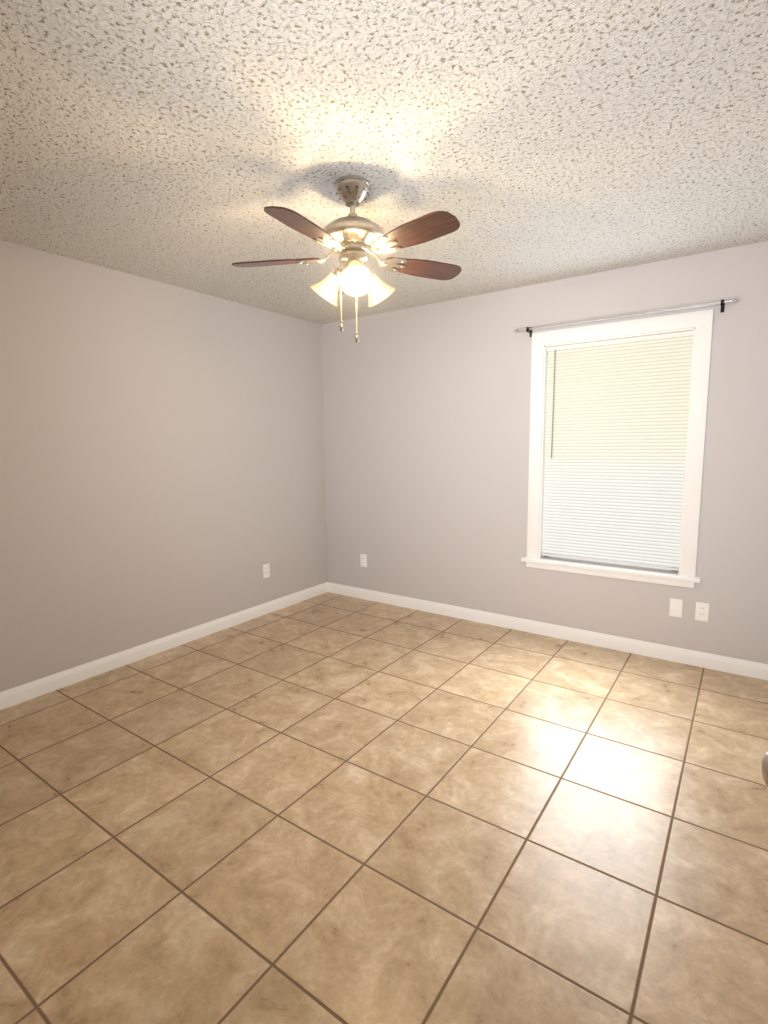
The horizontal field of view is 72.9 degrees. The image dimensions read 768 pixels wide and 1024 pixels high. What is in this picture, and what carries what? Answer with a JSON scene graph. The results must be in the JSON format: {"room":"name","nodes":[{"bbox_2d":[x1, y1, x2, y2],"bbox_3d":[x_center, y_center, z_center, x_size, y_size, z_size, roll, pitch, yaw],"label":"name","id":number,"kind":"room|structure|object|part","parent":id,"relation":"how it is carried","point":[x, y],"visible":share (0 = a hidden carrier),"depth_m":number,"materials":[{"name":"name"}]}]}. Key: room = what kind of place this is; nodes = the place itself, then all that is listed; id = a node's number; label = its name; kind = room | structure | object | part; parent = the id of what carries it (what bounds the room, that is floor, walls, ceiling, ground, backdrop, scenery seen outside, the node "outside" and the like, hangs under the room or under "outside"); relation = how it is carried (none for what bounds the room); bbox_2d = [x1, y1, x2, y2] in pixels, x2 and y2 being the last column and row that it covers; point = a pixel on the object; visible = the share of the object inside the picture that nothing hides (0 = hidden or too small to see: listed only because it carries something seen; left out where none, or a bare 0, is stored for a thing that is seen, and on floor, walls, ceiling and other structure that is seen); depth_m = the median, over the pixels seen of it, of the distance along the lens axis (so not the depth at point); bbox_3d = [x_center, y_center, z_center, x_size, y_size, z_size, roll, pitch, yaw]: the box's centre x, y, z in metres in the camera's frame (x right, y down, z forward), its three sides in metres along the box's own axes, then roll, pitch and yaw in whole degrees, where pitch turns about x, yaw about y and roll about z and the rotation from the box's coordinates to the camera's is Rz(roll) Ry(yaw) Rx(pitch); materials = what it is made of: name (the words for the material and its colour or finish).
{"room":"empty bedroom","nodes":[
{"label":"empty bedroom","id":0,"kind":"room"},
{"bbox_2d":[0,240,326,691],"bbox_3d":[-1.684,-0.244,3.280,0.120,2.440,4.020,5,9,35],"label":"wall","id":1,"kind":"structure","parent":0,"point":[161,460],"depth_m":3.34,"materials":[{"name":"grey paint"}]},
{"bbox_2d":[0,582,327,709],"bbox_3d":[-1.615,0.924,3.396,0.014,0.092,3.780,5,9,35],"label":"baseboard","id":2,"kind":"structure","parent":1,"relation":"attached to","point":[32,690],"depth_m":3.42,"materials":[{"name":"white wood"}]},
{"bbox_2d":[263,563,269,577],"bbox_3d":[-0.967,0.485,4.282,0.008,0.115,0.070,5,9,35],"label":"electrical outlet","id":3,"kind":"object","parent":1,"relation":"attached to","point":[266,570],"visible":1,"depth_m":4.28,"materials":[{"name":"white plastic"}]},
{"bbox_2d":[0,592,767,1023],"bbox_3d":[-0.190,1.133,2.418,3.730,0.100,4.020,5,9,35],"label":"floor","id":4,"kind":"structure","parent":0,"point":[330,808],"depth_m":1.87,"materials":[{"name":"tile"}]},
{"bbox_2d":[0,0,767,323],"bbox_3d":[-0.221,-1.385,2.086,3.730,0.100,4.020,5,9,35],"label":"ceiling","id":5,"kind":"structure","parent":0,"point":[181,143],"depth_m":1.79,"materials":[{"name":"white paint"}]},
{"bbox_2d":[232,175,460,342],"bbox_3d":[-0.125,-1.030,2.136,1.002,0.620,0.998,5,9,35],"label":"ceiling fan","id":6,"kind":"object","parent":5,"relation":"hanging from","point":[353,240],"visible":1,"depth_m":2.08,"materials":[{"name":"brown wood"}]},
{"label":"blade","id":7,"kind":"part","parent":6,"relation":"part of","materials":[{"name":"brown wood"}]},
{"bbox_3d":[-0.278,-1.018,1.866,0.127,0.006,0.385,16,14,24],"label":"blade","id":8,"kind":"part","parent":6,"relation":"part of","materials":[{"name":"brown wood"}]},
{"bbox_3d":[-0.246,-0.950,2.224,0.136,0.137,0.137,5,9,35],"label":"lamp shade","id":9,"kind":"part","parent":6,"relation":"part of","materials":[{"name":"white glass"}]},
{"bbox_2d":[331,267,343,280],"bbox_3d":[-0.197,-1.005,2.198,0.052,0.050,0.051,5,9,35],"label":"socket","id":10,"kind":"object","parent":6,"relation":"attached to","point":[335,274],"depth_m":2.18,"materials":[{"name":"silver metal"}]},
{"bbox_3d":[-0.181,-0.931,2.190,0.008,0.246,0.007,5,9,35],"label":"chain","id":11,"kind":"part","parent":6,"relation":"part of","materials":[{"name":"gold metal"}]},
{"bbox_3d":[-0.128,-1.153,2.149,0.274,0.112,0.274,5,9,35],"label":"motor","id":12,"kind":"part","parent":6,"relation":"part of","materials":[{"name":"silver metal"}]},
{"bbox_2d":[348,258,361,272],"bbox_3d":[-0.117,-0.992,2.092,0.052,0.050,0.052,5,9,35],"label":"socket","id":13,"kind":"object","parent":6,"relation":"attached to","point":[350,260],"depth_m":2.07,"materials":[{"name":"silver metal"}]},
{"bbox_3d":[-0.112,-0.947,2.063,0.050,0.062,0.052,5,9,35],"label":"bulb","id":14,"kind":"part","parent":6,"relation":"part of","materials":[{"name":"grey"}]},
{"bbox_3d":[-0.107,-0.928,2.039,0.129,0.137,0.131,5,9,35],"label":"lamp shade","id":15,"kind":"part","parent":6,"relation":"part of","materials":[{"name":"white glass"}]},
{"bbox_3d":[-0.018,-0.957,2.251,0.135,0.137,0.136,5,9,35],"label":"lamp shade","id":16,"kind":"part","parent":6,"relation":"part of","materials":[{"name":"white glass"}]},
{"bbox_3d":[0.110,-1.031,1.927,0.385,0.006,0.127,7,-1,45],"label":"blade","id":17,"kind":"part","parent":6,"relation":"part of","materials":[{"name":"brown wood"}]},
{"label":"blade","id":18,"kind":"part","parent":6,"relation":"part of","materials":[{"name":"brown wood"}]},
{"bbox_2d":[320,241,767,663],"bbox_3d":[0.913,-0.349,3.834,3.490,2.440,0.120,5,9,35],"label":"wall","id":19,"kind":"structure","parent":0,"point":[426,422],"depth_m":3.77,"materials":[{"name":"grey paint"}]},
{"bbox_2d":[360,554,366,566],"bbox_3d":[-0.183,0.434,4.640,0.070,0.115,0.008,5,9,35],"label":"electrical outlet","id":20,"kind":"object","parent":19,"relation":"attached to","point":[363,560],"visible":1,"depth_m":4.64,"materials":[{"name":"white plastic"}]},
{"bbox_2d":[327,582,767,680],"bbox_3d":[0.889,0.823,3.933,3.490,0.092,0.014,5,9,35],"label":"baseboard","id":21,"kind":"structure","parent":19,"relation":"attached to","point":[757,670],"depth_m":3.62,"materials":[{"name":"white wood"}]},
{"bbox_2d":[521,557,700,587],"bbox_3d":[1.488,0.391,3.502,1.110,0.070,0.168,5,9,35],"label":"window sill","id":22,"kind":"structure","parent":19,"relation":"attached to","point":[635,575],"depth_m":3.41,"materials":[{"name":"white wood"}]},
{"bbox_2d":[527,309,713,576],"bbox_3d":[1.487,-0.419,3.406,1.050,1.561,0.139,5,9,35],"label":"window","id":23,"kind":"structure","parent":19,"relation":"in","point":[701,322],"depth_m":3.17,"materials":[{"name":"white wood"}]},
{"bbox_2d":[542,330,693,570],"bbox_3d":[1.476,-0.377,3.395,0.862,1.446,0.040,5,9,35],"label":"window blinds","id":24,"kind":"object","parent":23,"relation":"attached to","point":[617,411],"visible":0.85,"depth_m":3.37,"materials":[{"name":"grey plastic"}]},
{"bbox_2d":[513,298,736,336],"bbox_3d":[1.425,-1.190,3.233,1.275,0.057,0.075,5,9,35],"label":"curtain rod","id":25,"kind":"object","parent":19,"relation":"attached to","point":[722,302],"visible":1,"depth_m":3.14,"materials":[{"name":"white metal"}]},
{"bbox_2d":[669,598,682,617],"bbox_3d":[1.823,0.599,3.249,0.070,0.115,0.010,5,9,35],"label":"outlet","id":26,"kind":"object","parent":19,"relation":"attached to","point":[675,608],"visible":1,"depth_m":3.24,"materials":[{"name":"white plastic"}]},
{"bbox_2d":[695,602,708,621],"bbox_3d":[1.936,0.608,3.167,0.070,0.115,0.008,5,9,35],"label":"electrical outlet","id":27,"kind":"object","parent":19,"relation":"attached to","point":[701,611],"visible":1,"depth_m":3.17,"materials":[{"name":"white plastic"}]},
{"bbox_3d":[1.274,-0.009,1.224,0.120,2.440,4.020,5,9,35],"label":"wall","id":28,"kind":"structure","parent":0,"visible":0},
{"label":"door","id":29,"kind":"structure","parent":28,"relation":"in","visible":0},
{"bbox_2d":[760,752,767,787],"bbox_3d":[0.535,0.342,0.673,0.077,0.066,0.066,3,8,28],"label":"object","id":30,"kind":"structure","parent":29,"relation":"attached to","point":[764,768],"depth_m":0.68,"materials":[{"name":"silver metal"}]}
]}

